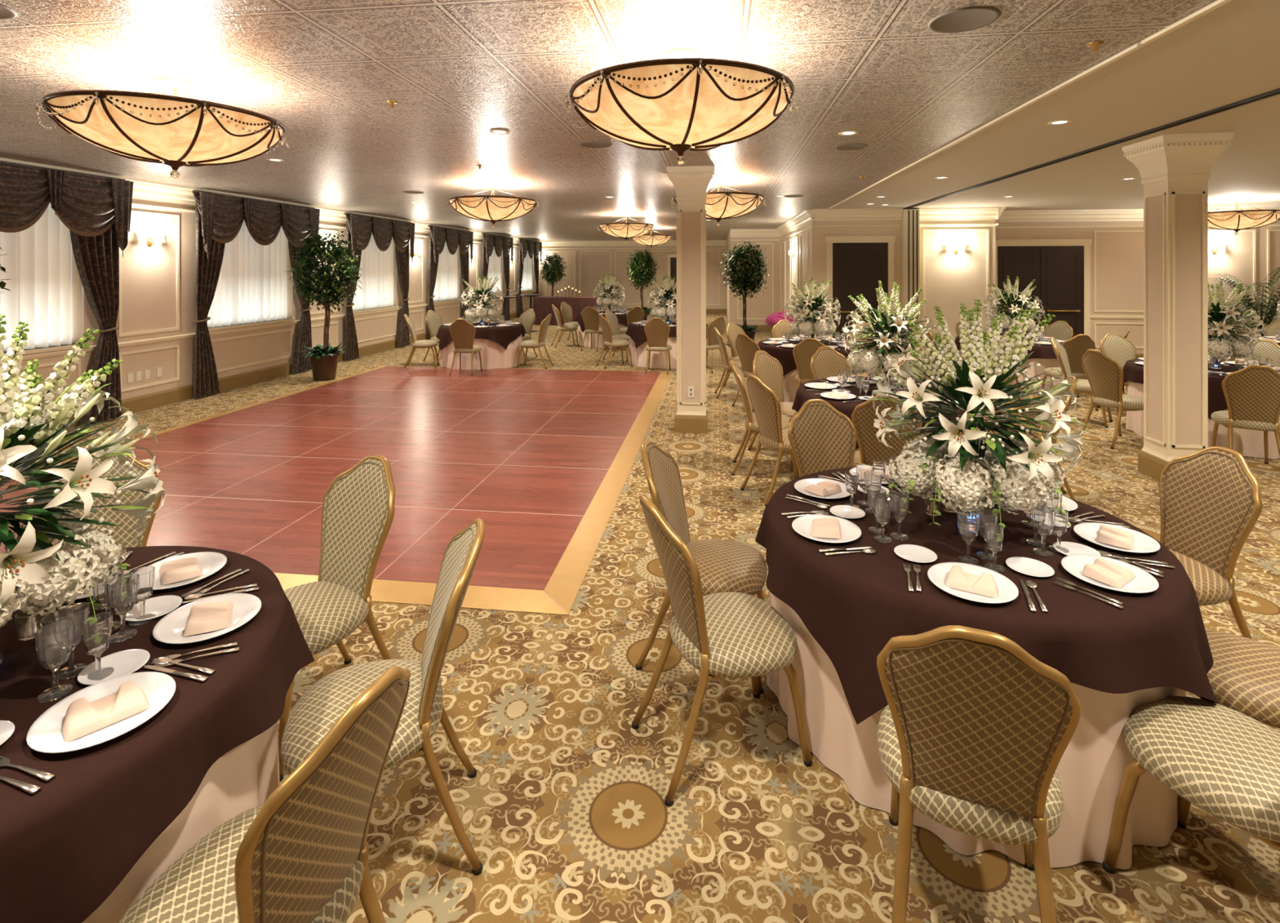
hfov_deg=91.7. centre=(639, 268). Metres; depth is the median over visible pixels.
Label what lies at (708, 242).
crown molding
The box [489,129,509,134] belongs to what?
recessed light
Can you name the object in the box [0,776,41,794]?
fork
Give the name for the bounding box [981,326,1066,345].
place settings
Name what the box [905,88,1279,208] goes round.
track
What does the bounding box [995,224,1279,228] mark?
trim
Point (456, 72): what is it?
ceiling
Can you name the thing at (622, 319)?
banquet table
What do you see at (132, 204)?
trim
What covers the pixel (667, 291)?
floral centerpiece
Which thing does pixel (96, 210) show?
drapery
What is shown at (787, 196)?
ceiling speaker
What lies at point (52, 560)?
floral centerpiece
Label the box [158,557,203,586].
folded napkin
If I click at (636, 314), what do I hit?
dining chair
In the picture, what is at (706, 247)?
trim
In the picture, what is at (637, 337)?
banquet table
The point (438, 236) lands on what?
drapery
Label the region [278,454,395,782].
dining chair
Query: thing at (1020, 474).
floral centerpiece
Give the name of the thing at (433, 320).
dining chair
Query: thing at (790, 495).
knife
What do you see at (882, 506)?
wine glass
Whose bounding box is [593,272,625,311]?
floral centerpiece
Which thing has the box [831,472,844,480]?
soup spoon
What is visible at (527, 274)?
sheer curtain
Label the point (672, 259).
door
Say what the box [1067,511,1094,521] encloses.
fork
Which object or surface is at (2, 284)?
ficus tree
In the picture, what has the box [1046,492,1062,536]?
water goblet
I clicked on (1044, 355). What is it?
banquet table
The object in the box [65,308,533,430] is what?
baseboard
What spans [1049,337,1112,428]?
dining chair
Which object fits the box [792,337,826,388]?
dining chair
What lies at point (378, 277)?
sheer curtain
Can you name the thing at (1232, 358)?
dining chair
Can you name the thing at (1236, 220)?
chandelier
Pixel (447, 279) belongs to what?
sheer curtain
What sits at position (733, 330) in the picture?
dining chair
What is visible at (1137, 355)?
baseboard
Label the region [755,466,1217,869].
banquet table
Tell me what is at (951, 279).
column
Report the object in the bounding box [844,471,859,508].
wine glass
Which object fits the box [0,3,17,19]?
ceiling speaker
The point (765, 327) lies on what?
baseboard
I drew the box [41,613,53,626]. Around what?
votive candle
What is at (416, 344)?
dining chair
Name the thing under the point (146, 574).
wine glass
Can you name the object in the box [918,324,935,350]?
dining chair
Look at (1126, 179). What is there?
recessed light
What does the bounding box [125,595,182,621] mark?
bread plate
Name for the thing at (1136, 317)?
trim
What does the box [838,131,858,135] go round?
recessed light
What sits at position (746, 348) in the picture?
dining chair
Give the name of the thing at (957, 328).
dining chair
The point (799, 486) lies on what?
dinner plate
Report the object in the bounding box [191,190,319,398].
drapery
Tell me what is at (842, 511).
bread plate
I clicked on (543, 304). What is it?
buffet table
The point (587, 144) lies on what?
ceiling speaker
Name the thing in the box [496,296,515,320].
cocktail table
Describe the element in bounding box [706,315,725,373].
dining chair
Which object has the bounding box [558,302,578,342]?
dining chair
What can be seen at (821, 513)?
fork
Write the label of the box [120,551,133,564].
fork
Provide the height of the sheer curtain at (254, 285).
1.740 m
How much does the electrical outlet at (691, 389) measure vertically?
0.120 m
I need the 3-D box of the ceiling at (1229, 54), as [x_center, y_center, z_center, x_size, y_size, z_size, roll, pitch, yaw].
[9.505,-1.185,10.412,12.090,0.100,28.600,0,0,7]
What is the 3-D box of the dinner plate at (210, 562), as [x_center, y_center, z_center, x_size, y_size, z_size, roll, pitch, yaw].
[-1.645,1.089,2.223,0.277,0.020,0.277,0,0,22]
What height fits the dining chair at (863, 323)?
1.001 m
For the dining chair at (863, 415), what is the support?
on the floor
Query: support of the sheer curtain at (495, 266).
hanging from the window
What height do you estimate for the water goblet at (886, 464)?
0.170 m
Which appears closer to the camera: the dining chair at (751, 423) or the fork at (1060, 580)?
the fork at (1060, 580)
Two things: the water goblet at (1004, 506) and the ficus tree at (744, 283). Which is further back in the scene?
the ficus tree at (744, 283)
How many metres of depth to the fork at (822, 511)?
2.77 m
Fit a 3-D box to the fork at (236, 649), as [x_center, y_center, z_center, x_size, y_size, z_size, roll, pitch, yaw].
[-1.244,1.095,1.745,0.200,0.008,0.022,0,0,-24]
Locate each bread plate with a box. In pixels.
[0,720,14,745]
[68,587,93,599]
[77,648,150,684]
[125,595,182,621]
[829,505,865,518]
[857,485,889,493]
[893,544,937,563]
[1005,556,1054,577]
[1053,542,1101,555]
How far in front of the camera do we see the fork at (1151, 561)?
2.33 m
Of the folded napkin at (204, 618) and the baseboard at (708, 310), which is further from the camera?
the baseboard at (708, 310)
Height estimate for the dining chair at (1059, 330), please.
1.001 m
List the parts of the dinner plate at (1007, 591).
plate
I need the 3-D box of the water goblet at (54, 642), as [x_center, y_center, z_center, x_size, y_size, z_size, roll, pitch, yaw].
[-1.510,1.014,1.604,0.074,0.170,0.076,0,0,17]
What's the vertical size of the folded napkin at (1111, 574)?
0.038 m
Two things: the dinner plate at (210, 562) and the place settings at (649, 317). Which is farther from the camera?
the place settings at (649, 317)
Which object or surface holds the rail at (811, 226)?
attached to the wall at (816, 235)
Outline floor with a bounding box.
[0,313,1279,922]
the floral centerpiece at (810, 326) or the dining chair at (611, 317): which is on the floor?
the dining chair at (611, 317)
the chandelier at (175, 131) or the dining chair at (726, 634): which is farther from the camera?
the chandelier at (175, 131)
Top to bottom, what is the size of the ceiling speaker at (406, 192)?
0.008 m
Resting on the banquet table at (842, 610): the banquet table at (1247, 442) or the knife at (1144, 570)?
the knife at (1144, 570)
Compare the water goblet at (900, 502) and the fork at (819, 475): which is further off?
the fork at (819, 475)
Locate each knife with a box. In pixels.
[128,551,184,573]
[143,665,208,682]
[182,586,259,604]
[786,494,830,506]
[818,546,872,552]
[1019,579,1037,612]
[1069,520,1130,528]
[1100,554,1164,577]
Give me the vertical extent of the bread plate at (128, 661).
0.011 m
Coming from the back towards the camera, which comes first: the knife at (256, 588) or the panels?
the panels
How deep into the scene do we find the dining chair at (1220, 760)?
1.78 m
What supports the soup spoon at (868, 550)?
on the banquet table at (842, 610)
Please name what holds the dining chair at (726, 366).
on the floor
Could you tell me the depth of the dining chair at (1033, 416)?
4.22 m
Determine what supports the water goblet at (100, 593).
on the banquet table at (116, 814)
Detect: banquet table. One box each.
[0,546,315,922]
[435,321,526,369]
[574,311,644,347]
[625,320,707,368]
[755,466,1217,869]
[757,337,866,402]
[791,377,990,452]
[954,334,1062,399]
[1122,359,1279,458]
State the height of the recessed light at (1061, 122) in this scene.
0.006 m
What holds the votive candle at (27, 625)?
on the banquet table at (116, 814)
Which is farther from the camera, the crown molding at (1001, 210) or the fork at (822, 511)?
the crown molding at (1001, 210)
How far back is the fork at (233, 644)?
1.78 m
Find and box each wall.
[0,196,539,399]
[539,245,726,308]
[726,230,780,324]
[780,220,901,354]
[901,208,919,355]
[908,209,917,349]
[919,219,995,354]
[995,219,1279,353]
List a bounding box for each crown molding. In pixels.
[0,157,542,244]
[542,240,726,246]
[730,228,779,236]
[812,208,903,221]
[916,206,999,220]
[995,207,1005,219]
[995,207,1279,222]
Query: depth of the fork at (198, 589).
2.13 m
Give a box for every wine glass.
[82,612,114,680]
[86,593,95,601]
[128,566,155,626]
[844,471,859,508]
[872,458,885,479]
[874,498,892,542]
[983,522,1004,572]
[1048,506,1069,553]
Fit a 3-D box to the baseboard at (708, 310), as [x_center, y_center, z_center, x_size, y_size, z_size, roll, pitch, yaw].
[-0.358,1.765,25.827,7.850,0.200,0.025,0,0,7]
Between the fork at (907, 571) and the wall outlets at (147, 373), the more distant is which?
the wall outlets at (147, 373)
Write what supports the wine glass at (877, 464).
on the banquet table at (842, 610)
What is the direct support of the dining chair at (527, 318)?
on the floor
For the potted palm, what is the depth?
10.83 m
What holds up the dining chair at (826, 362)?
on the floor
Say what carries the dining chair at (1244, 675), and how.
on the floor
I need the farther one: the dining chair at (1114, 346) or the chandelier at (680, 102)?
the dining chair at (1114, 346)
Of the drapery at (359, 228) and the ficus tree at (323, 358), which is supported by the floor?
the ficus tree at (323, 358)
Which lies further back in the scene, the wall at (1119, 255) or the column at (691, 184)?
the wall at (1119, 255)
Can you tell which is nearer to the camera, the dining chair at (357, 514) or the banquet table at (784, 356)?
the dining chair at (357, 514)
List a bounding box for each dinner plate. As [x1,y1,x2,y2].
[26,671,176,753]
[148,551,226,590]
[152,593,262,644]
[791,514,861,542]
[794,478,850,498]
[849,466,888,484]
[927,562,1018,604]
[1061,554,1159,593]
[1062,495,1077,511]
[1073,522,1160,553]
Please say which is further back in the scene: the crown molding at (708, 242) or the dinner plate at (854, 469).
the crown molding at (708, 242)
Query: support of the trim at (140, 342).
attached to the wall at (148, 274)
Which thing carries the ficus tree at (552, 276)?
on the floor
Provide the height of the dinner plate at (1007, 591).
0.020 m
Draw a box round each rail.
[730,239,779,240]
[779,224,813,240]
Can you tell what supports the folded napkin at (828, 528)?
on the dinner plate at (850, 531)
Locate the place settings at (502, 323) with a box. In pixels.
[443,315,519,328]
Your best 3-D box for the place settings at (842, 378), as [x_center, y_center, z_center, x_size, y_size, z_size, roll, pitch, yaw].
[2.200,1.014,5.500,1.392,0.170,1.392,0,0,-5]
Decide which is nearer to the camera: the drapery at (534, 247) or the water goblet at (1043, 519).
the water goblet at (1043, 519)
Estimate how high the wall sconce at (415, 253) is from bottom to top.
0.173 m
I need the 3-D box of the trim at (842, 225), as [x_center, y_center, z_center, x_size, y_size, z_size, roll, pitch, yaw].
[4.170,-0.815,11.966,1.660,0.040,0.025,0,0,7]
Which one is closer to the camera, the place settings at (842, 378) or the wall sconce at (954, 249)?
the place settings at (842, 378)
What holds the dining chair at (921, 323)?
on the floor
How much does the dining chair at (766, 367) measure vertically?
1.001 m
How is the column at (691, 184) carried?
on the floor
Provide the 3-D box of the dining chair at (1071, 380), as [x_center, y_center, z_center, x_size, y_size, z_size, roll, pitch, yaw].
[3.187,1.365,5.046,0.607,1.001,0.477,0,0,20]
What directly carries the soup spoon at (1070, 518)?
on the banquet table at (842, 610)
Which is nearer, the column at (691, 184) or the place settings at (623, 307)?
the column at (691, 184)
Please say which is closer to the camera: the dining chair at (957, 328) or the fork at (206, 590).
the fork at (206, 590)
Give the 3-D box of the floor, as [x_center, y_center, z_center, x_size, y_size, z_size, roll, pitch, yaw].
[4.662,1.901,11.011,21.850,0.127,28.600,0,0,7]
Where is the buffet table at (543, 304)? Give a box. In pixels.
[533,286,603,325]
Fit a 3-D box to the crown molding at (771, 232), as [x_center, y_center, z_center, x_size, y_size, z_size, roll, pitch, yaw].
[3.374,-1.025,18.153,1.440,0.220,0.140,0,0,7]
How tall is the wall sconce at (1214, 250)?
0.173 m
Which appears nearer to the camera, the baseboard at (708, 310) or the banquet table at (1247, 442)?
the banquet table at (1247, 442)
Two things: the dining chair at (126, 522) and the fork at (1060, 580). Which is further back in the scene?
the dining chair at (126, 522)
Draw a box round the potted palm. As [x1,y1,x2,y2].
[1208,266,1279,337]
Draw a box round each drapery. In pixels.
[0,160,133,426]
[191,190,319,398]
[344,213,414,360]
[427,225,473,339]
[481,233,513,320]
[517,238,542,317]
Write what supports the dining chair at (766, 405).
on the floor
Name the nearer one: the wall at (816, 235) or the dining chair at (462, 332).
the dining chair at (462, 332)
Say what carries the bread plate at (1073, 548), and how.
on the banquet table at (842, 610)
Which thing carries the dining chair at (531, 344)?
on the floor
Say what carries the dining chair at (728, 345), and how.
on the floor
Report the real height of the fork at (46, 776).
0.008 m
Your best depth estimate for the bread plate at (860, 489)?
3.06 m
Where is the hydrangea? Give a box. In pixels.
[765,309,797,326]
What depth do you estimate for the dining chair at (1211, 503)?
2.90 m
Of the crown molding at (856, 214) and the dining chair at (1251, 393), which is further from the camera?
the crown molding at (856, 214)
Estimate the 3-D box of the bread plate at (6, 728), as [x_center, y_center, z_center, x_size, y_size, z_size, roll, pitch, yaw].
[-1.535,1.094,1.418,0.152,0.011,0.152,0,0,17]
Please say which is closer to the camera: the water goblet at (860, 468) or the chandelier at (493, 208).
the water goblet at (860, 468)
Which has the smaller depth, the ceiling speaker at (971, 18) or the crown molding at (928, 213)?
the ceiling speaker at (971, 18)
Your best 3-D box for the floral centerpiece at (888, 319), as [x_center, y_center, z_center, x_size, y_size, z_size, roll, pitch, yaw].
[2.208,0.606,5.492,0.796,0.988,0.782,0,0,14]
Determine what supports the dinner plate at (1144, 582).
on the banquet table at (842, 610)
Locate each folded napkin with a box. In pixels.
[62,680,150,742]
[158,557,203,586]
[182,600,233,637]
[803,481,841,497]
[811,518,841,539]
[945,565,997,598]
[1081,557,1136,588]
[1096,524,1134,550]
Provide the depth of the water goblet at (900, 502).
2.52 m
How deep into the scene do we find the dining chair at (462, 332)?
10.70 m
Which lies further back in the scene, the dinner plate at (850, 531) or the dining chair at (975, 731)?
the dinner plate at (850, 531)
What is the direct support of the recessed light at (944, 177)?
in the ceiling at (1229, 54)
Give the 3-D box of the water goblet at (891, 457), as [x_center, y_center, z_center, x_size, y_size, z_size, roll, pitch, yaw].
[1.258,1.014,3.027,0.076,0.170,0.074,0,0,-10]
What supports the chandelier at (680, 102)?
hanging from the ceiling at (456, 72)
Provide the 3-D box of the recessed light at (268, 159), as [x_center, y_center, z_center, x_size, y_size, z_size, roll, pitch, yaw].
[-3.829,-1.132,6.519,0.160,0.006,0.160,0,0,7]
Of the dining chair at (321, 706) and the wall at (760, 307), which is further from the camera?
the wall at (760, 307)
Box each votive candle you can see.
[14,609,47,640]
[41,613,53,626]
[924,494,941,515]
[941,493,957,512]
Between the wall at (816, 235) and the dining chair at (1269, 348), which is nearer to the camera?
the dining chair at (1269, 348)
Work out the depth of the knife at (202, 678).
1.67 m
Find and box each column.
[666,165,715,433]
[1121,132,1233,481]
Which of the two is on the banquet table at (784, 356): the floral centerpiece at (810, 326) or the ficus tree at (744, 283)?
the floral centerpiece at (810, 326)
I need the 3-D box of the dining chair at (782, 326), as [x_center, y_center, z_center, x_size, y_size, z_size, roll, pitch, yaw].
[2.410,1.365,10.113,0.477,1.001,0.607,0,0,1]
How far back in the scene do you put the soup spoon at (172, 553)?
2.31 m
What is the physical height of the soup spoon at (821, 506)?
0.009 m
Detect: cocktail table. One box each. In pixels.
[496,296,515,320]
[520,294,541,332]
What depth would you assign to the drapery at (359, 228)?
13.41 m
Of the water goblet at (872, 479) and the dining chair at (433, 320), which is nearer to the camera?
the water goblet at (872, 479)
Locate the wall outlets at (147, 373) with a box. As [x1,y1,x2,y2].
[127,367,161,382]
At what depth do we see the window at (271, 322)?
9.94 m
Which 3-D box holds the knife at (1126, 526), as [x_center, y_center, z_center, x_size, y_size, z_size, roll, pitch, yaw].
[1.962,1.095,2.651,0.220,0.009,0.018,0,0,16]
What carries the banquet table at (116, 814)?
on the floor
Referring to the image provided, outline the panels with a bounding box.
[545,228,1279,348]
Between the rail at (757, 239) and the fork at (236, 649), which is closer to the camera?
the fork at (236, 649)
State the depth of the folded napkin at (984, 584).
2.12 m
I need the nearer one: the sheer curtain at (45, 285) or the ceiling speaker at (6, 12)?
the ceiling speaker at (6, 12)
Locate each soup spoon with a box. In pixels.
[124,551,176,574]
[153,656,215,674]
[183,583,257,599]
[785,496,827,508]
[824,548,875,555]
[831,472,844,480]
[1025,580,1048,613]
[1068,517,1124,525]
[1097,550,1164,574]
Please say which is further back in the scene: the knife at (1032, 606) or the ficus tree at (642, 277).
the ficus tree at (642, 277)
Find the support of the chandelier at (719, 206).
hanging from the ceiling at (456, 72)
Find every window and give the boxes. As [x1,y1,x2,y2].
[2,342,89,357]
[208,318,295,331]
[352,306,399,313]
[433,298,461,303]
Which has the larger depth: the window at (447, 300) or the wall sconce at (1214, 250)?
the window at (447, 300)
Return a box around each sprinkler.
[386,100,397,108]
[1086,41,1103,52]
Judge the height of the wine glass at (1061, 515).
0.155 m
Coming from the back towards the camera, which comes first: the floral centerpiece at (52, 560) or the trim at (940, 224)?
the trim at (940, 224)
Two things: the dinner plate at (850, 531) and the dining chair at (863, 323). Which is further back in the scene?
the dining chair at (863, 323)
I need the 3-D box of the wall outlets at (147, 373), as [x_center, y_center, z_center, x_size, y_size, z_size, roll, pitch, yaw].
[-6.505,1.405,8.069,0.008,0.120,0.650,0,0,7]
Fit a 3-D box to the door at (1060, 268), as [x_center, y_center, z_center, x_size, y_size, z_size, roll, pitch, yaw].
[7.916,0.650,12.269,1.860,2.430,0.104,0,0,7]
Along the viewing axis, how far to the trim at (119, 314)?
8.65 m
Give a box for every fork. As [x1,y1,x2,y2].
[0,755,56,782]
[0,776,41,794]
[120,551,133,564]
[151,641,237,664]
[152,647,239,668]
[180,568,241,597]
[196,568,249,594]
[781,510,825,515]
[786,512,830,518]
[817,475,844,482]
[903,564,914,591]
[913,564,921,591]
[1053,577,1124,605]
[1053,580,1124,608]
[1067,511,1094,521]
[1069,514,1106,523]
[1102,554,1168,564]
[1111,558,1175,568]
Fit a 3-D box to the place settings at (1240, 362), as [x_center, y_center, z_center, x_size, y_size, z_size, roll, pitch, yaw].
[6.300,1.014,6.800,1.392,0.170,1.392,0,0,40]
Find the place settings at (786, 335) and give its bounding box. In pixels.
[762,330,862,350]
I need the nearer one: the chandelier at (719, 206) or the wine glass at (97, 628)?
the wine glass at (97, 628)
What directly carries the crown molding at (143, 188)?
attached to the wall at (148, 274)
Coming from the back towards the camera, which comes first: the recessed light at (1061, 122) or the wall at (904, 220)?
the wall at (904, 220)
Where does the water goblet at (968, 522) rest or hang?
on the banquet table at (842, 610)
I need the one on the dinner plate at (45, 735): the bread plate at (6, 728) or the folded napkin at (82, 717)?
the folded napkin at (82, 717)
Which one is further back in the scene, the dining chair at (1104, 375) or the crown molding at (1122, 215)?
the crown molding at (1122, 215)
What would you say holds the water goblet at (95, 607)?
on the banquet table at (116, 814)
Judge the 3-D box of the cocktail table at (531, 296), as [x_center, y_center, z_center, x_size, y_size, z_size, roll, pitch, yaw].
[-3.200,1.325,18.200,0.600,1.080,0.600,0,0,7]
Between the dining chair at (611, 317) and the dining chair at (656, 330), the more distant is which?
the dining chair at (611, 317)
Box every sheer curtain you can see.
[0,202,81,351]
[207,220,291,328]
[351,233,395,311]
[432,242,459,301]
[486,247,502,293]
[518,249,533,291]
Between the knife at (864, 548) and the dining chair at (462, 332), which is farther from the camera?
the dining chair at (462, 332)
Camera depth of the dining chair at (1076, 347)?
8.18 m
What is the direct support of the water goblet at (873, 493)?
on the banquet table at (842, 610)
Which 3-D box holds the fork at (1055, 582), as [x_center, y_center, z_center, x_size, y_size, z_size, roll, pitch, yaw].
[1.501,1.095,2.083,0.022,0.008,0.200,0,0,-34]
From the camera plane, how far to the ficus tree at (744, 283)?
14.03 m
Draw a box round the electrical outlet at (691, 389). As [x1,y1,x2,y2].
[688,386,693,397]
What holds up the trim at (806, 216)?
attached to the wall at (816, 235)
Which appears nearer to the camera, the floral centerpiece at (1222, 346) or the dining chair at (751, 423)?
the dining chair at (751, 423)
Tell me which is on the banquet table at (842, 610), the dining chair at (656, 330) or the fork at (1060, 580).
the fork at (1060, 580)
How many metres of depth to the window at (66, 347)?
6.93 m
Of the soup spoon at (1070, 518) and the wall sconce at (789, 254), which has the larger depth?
the wall sconce at (789, 254)
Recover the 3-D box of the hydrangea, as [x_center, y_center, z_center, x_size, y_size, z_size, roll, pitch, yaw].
[2.571,1.322,11.315,0.698,1.086,0.742,0,0,7]
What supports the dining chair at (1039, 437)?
on the floor
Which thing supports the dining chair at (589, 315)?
on the floor
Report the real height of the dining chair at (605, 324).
1.001 m
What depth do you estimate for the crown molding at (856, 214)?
11.90 m
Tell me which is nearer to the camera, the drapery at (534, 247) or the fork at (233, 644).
the fork at (233, 644)
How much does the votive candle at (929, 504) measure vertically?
0.070 m
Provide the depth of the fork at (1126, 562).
2.29 m
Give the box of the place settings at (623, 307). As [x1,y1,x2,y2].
[581,305,629,315]
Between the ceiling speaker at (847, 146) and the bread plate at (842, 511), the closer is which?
the bread plate at (842, 511)
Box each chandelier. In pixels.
[35,76,289,177]
[446,183,538,227]
[564,48,799,164]
[597,213,654,242]
[630,227,672,248]
[671,179,766,226]
[1208,199,1279,235]
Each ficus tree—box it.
[0,247,11,291]
[286,226,362,381]
[537,252,568,296]
[625,247,658,320]
[720,241,771,340]
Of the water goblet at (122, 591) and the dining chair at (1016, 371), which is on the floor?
the dining chair at (1016, 371)
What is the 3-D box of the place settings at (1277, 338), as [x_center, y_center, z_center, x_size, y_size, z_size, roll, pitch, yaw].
[9.900,1.014,9.100,1.392,0.170,1.392,0,0,-25]
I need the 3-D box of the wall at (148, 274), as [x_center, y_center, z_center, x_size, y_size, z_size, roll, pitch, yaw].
[-6.082,0.365,12.340,0.200,3.000,28.200,0,0,7]
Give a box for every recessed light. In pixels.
[266,158,284,161]
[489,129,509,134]
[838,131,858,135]
[934,176,948,178]
[1047,120,1071,124]
[1120,177,1136,180]
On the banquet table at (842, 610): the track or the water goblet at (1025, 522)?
the water goblet at (1025, 522)
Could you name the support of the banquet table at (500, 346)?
on the floor
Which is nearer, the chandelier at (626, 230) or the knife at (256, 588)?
the knife at (256, 588)
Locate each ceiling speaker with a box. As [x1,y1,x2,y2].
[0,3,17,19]
[403,191,423,193]
[579,141,612,147]
[783,195,803,197]
[835,143,868,150]
[927,6,1001,33]
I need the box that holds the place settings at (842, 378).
[804,366,966,407]
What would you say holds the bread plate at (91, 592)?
on the banquet table at (116, 814)
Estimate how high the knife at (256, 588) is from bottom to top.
0.009 m
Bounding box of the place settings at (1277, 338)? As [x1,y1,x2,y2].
[1248,329,1279,343]
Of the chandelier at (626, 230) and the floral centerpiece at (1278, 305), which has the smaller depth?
the floral centerpiece at (1278, 305)
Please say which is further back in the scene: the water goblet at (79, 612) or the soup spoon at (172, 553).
the soup spoon at (172, 553)
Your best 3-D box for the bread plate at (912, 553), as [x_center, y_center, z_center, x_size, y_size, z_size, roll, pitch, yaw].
[1.052,1.094,2.370,0.152,0.011,0.152,0,0,20]
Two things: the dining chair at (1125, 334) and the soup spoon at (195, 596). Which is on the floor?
the dining chair at (1125, 334)
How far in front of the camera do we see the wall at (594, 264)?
25.89 m
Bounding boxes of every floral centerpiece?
[0,314,165,666]
[461,275,503,324]
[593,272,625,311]
[647,274,676,324]
[783,276,840,340]
[841,280,937,391]
[868,298,1088,537]
[982,275,1044,335]
[1208,280,1266,368]
[1276,297,1279,319]
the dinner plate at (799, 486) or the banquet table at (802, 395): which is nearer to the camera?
the dinner plate at (799, 486)
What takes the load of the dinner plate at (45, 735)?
on the banquet table at (116, 814)
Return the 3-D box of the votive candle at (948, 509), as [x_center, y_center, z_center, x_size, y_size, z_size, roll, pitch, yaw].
[1.407,1.065,2.820,0.070,0.070,0.070,0,0,7]
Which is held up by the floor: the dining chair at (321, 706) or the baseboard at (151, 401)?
the dining chair at (321, 706)
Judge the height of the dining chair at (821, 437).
1.001 m
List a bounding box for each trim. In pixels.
[0,289,540,362]
[5,210,540,392]
[131,203,518,247]
[542,247,726,248]
[775,208,813,236]
[813,224,901,226]
[919,223,995,226]
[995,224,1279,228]
[1090,315,1279,320]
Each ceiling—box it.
[0,0,1217,240]
[831,0,1279,210]
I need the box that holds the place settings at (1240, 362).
[1134,353,1279,376]
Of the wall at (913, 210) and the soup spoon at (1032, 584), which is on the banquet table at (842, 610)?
the soup spoon at (1032, 584)
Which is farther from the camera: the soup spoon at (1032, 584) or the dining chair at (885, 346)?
the dining chair at (885, 346)
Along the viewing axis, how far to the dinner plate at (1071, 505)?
2.85 m
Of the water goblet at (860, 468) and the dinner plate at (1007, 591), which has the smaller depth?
the dinner plate at (1007, 591)
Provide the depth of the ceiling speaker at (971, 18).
2.83 m
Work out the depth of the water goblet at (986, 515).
2.35 m
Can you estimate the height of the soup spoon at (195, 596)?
0.009 m
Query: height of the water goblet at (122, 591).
0.170 m
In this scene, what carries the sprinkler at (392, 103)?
attached to the ceiling at (456, 72)
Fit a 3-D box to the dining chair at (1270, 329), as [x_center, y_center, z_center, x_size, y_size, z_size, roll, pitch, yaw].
[10.464,1.365,10.063,0.477,1.001,0.607,0,0,36]
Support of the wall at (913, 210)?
attached to the wall at (904, 220)
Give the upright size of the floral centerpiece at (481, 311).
0.974 m
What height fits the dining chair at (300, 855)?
1.001 m
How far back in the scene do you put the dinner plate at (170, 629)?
1.92 m
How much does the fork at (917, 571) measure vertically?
0.008 m
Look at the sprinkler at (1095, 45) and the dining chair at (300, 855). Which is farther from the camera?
the sprinkler at (1095, 45)
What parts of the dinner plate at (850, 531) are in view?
plate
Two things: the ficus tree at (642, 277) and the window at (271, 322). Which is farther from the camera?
the ficus tree at (642, 277)
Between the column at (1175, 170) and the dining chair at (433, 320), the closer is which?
the column at (1175, 170)
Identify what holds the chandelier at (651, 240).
hanging from the ceiling at (456, 72)
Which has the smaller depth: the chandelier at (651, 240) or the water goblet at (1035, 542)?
the water goblet at (1035, 542)
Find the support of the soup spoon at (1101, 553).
on the banquet table at (842, 610)
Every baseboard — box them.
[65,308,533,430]
[603,307,726,313]
[737,324,773,332]
[1135,353,1143,359]
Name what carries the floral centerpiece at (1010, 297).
on the banquet table at (1044, 355)
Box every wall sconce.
[146,233,165,247]
[413,249,421,257]
[787,249,794,257]
[951,245,964,254]
[1211,245,1226,254]
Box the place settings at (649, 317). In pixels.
[631,314,676,327]
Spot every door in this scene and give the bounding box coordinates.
[666,254,676,306]
[825,235,895,343]
[995,239,1091,337]
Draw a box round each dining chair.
[35,452,163,547]
[119,666,411,922]
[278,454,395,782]
[280,518,484,875]
[404,314,439,368]
[422,310,442,360]
[448,318,482,376]
[516,314,553,368]
[519,308,537,356]
[551,304,578,347]
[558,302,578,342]
[580,306,607,351]
[595,314,632,368]
[602,309,629,360]
[617,306,644,348]
[631,493,812,807]
[635,440,767,694]
[644,317,671,374]
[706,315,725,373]
[714,327,742,399]
[723,321,745,386]
[724,338,758,357]
[729,360,796,479]
[732,333,759,412]
[740,373,799,506]
[747,350,797,450]
[771,320,799,337]
[787,399,857,476]
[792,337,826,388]
[809,346,848,380]
[848,322,873,345]
[848,337,896,377]
[851,395,921,466]
[876,625,1081,922]
[915,319,928,329]
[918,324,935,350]
[955,317,982,336]
[976,409,1048,462]
[979,331,1020,404]
[1009,395,1044,429]
[1040,375,1077,500]
[1041,333,1098,411]
[1044,320,1073,340]
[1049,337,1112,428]
[1076,328,1129,397]
[1080,349,1143,448]
[1097,333,1136,408]
[1102,696,1279,874]
[1159,446,1262,639]
[1177,629,1279,806]
[1210,364,1279,464]
[1212,329,1237,361]
[1240,338,1279,367]
[1264,320,1279,336]
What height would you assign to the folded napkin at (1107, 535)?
0.038 m
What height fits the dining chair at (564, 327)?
1.001 m
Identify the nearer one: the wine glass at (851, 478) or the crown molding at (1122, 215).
the wine glass at (851, 478)
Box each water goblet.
[35,619,75,702]
[52,602,89,680]
[92,568,124,632]
[93,558,115,609]
[106,573,138,643]
[856,464,873,506]
[864,471,881,514]
[866,487,886,533]
[883,460,897,500]
[888,492,909,540]
[889,456,903,493]
[957,511,979,564]
[975,507,997,560]
[996,505,1013,511]
[1021,496,1040,527]
[1026,498,1047,546]
[1031,505,1054,556]
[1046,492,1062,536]
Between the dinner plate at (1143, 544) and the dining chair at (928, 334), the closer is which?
the dinner plate at (1143, 544)
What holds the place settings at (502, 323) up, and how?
on the banquet table at (500, 346)

